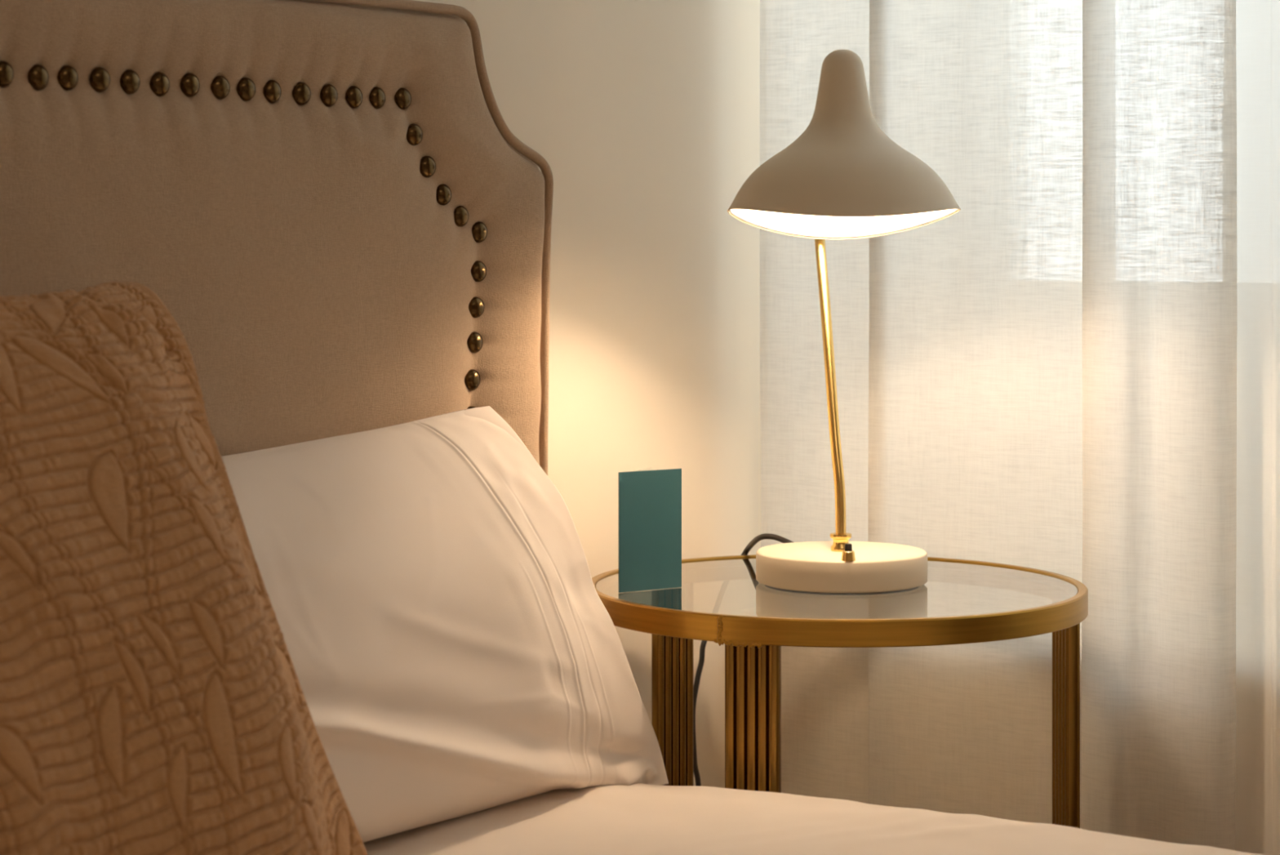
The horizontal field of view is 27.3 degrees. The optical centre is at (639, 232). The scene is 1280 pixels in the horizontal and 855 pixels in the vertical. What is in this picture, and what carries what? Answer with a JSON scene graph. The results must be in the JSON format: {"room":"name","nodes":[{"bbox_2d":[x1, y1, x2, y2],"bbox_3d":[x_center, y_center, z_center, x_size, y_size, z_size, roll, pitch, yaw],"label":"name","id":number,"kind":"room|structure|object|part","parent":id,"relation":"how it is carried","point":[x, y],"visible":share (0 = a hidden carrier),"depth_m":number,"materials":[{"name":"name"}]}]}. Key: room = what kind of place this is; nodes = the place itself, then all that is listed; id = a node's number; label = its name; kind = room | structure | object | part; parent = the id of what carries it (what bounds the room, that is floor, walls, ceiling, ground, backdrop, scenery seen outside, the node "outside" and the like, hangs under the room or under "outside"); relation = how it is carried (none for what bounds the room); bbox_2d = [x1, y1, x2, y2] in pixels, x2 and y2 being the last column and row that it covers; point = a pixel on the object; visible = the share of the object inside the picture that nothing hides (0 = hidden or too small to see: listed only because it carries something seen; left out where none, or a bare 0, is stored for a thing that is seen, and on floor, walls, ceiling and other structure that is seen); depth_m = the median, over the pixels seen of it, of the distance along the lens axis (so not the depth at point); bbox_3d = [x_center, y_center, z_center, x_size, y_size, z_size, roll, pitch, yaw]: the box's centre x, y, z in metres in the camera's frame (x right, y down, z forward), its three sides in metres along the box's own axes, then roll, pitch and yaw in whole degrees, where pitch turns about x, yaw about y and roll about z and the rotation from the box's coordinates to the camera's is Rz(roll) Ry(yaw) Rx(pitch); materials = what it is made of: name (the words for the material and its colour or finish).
{"room":"bedroom","nodes":[
{"label":"bedroom","id":0,"kind":"room"},
{"bbox_2d":[412,0,760,787],"bbox_3d":[-0.767,-0.253,1.877,0.100,2.500,4.158,0,0,36],"label":"wall","id":1,"kind":"structure","parent":0,"point":[643,115],"depth_m":2.87,"materials":[{"name":"beige paint"}]},
{"bbox_3d":[0.500,1.047,0.965,3.222,0.100,4.158,0,0,36],"label":"floor","id":2,"kind":"structure","parent":0,"visible":0},
{"bbox_2d":[0,0,553,475],"bbox_3d":[0.183,0.393,1.281,2.086,1.207,1.772,0,0,36],"label":"headboard","id":3,"kind":"object","parent":2,"relation":"on","point":[332,215],"visible":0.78,"depth_m":2.26,"materials":[{"name":"brown fabric"}]},
{"bbox_2d":[363,782,1265,854],"bbox_3d":[0.216,0.592,1.227,2.048,0.240,1.659,0,0,36],"label":"sheet","id":4,"kind":"object","parent":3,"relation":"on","point":[638,818],"visible":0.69,"depth_m":2.13,"materials":[{"name":"white fabric"}]},
{"bbox_2d":[0,280,368,854],"bbox_3d":[-0.415,0.267,1.699,0.322,0.461,0.520,0,0,36],"label":"quilted pillow","id":5,"kind":"object","parent":4,"relation":"on","point":[153,701],"visible":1,"depth_m":1.68,"materials":[{"name":"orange fabric"}]},
{"bbox_2d":[221,405,668,842],"bbox_3d":[-0.271,0.329,2.119,0.183,0.338,0.780,0,0,36],"label":"pillow","id":6,"kind":"object","parent":4,"relation":"on","point":[455,650],"visible":0.67,"depth_m":2.20,"materials":[{"name":"white fabric"}]},
{"bbox_2d":[591,554,1088,827],"bbox_3d":[0.193,0.671,2.605,0.492,0.651,0.492,0,0,36],"label":"side table","id":7,"kind":"object","parent":2,"relation":"on","point":[721,600],"visible":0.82,"depth_m":2.48,"materials":[{"name":"gold metal"}]},
{"bbox_2d":[618,466,681,592],"bbox_3d":[0.002,0.288,2.583,0.073,0.119,0.032,0,0,-33],"label":"table card","id":8,"kind":"object","parent":7,"relation":"on","point":[650,500],"visible":1,"depth_m":2.57,"materials":[{"name":"teal paper"}]},
{"bbox_3d":[0.034,0.684,2.781,0.052,0.626,0.015,0,0,-42],"label":"leg","id":9,"kind":"part","parent":7,"relation":"part of","materials":[{"name":"brown metal"}]},
{"bbox_3d":[0.102,0.684,2.387,0.052,0.626,0.015,0,0,23],"label":"leg","id":10,"kind":"part","parent":7,"relation":"part of","materials":[{"name":"brown metal"}]},
{"bbox_2d":[693,49,960,785],"bbox_3d":[0.127,0.409,2.669,0.227,1.176,0.464,0,0,-37],"label":"table lamp","id":11,"kind":"object","parent":7,"relation":"on","point":[843,177],"visible":0.98,"depth_m":2.55,"materials":[{"name":"beige metal"}]},
{"bbox_3d":[0.111,0.656,2.785,0.182,0.683,0.223,0,0,23],"label":"cord","id":12,"kind":"part","parent":11,"relation":"part of","materials":[{"name":"black rubber"}]},
{"bbox_3d":[0.192,0.101,2.657,0.014,0.405,0.107,0,0,-8],"label":"stem","id":13,"kind":"part","parent":11,"relation":"part of","materials":[{"name":"gold metal"}]},
{"bbox_3d":[0.198,-0.086,2.574,0.227,0.187,0.226,0,0,36],"label":"lamp shade","id":14,"kind":"part","parent":11,"relation":"part of","materials":[{"name":"beige paint"}]},
{"bbox_2d":[840,542,855,560],"bbox_3d":[0.201,0.308,2.543,0.014,0.016,0.014,0,0,36],"label":"switch","id":15,"kind":"object","parent":11,"relation":"attached to","point":[848,554],"depth_m":2.54,"materials":[{"name":"gold metal"}]},
{"bbox_3d":[0.193,0.352,2.605,0.473,0.008,0.473,0,0,36],"label":"glass","id":16,"kind":"part","parent":7,"relation":"part of","materials":[{"name":"clear glass"}]},
{"bbox_3d":[0.426,0.684,2.642,0.015,0.626,0.052,0,0,-9],"label":"leg","id":17,"kind":"part","parent":7,"relation":"part of","materials":[{"name":"brown metal"}]},
{"bbox_3d":[0.500,-1.553,0.965,3.222,0.100,4.158,0,0,36],"label":"ceiling","id":18,"kind":"structure","parent":0,"visible":0},
{"bbox_2d":[760,0,1237,849],"bbox_3d":[0.360,-0.263,2.803,0.574,2.460,0.047,0,0,36],"label":"curtain","id":19,"kind":"object","parent":18,"relation":"hanging from","point":[1041,372],"visible":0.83,"depth_m":2.78,"materials":[{"name":"fabric"}]},
{"bbox_2d":[1235,0,1279,854],"bbox_3d":[0.971,-0.263,2.379,0.954,2.460,0.013,0,0,36],"label":"curtain","id":20,"kind":"object","parent":18,"relation":"hanging from","point":[1257,788],"visible":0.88,"depth_m":2.64,"materials":[{"name":"white fabric"}]}
]}

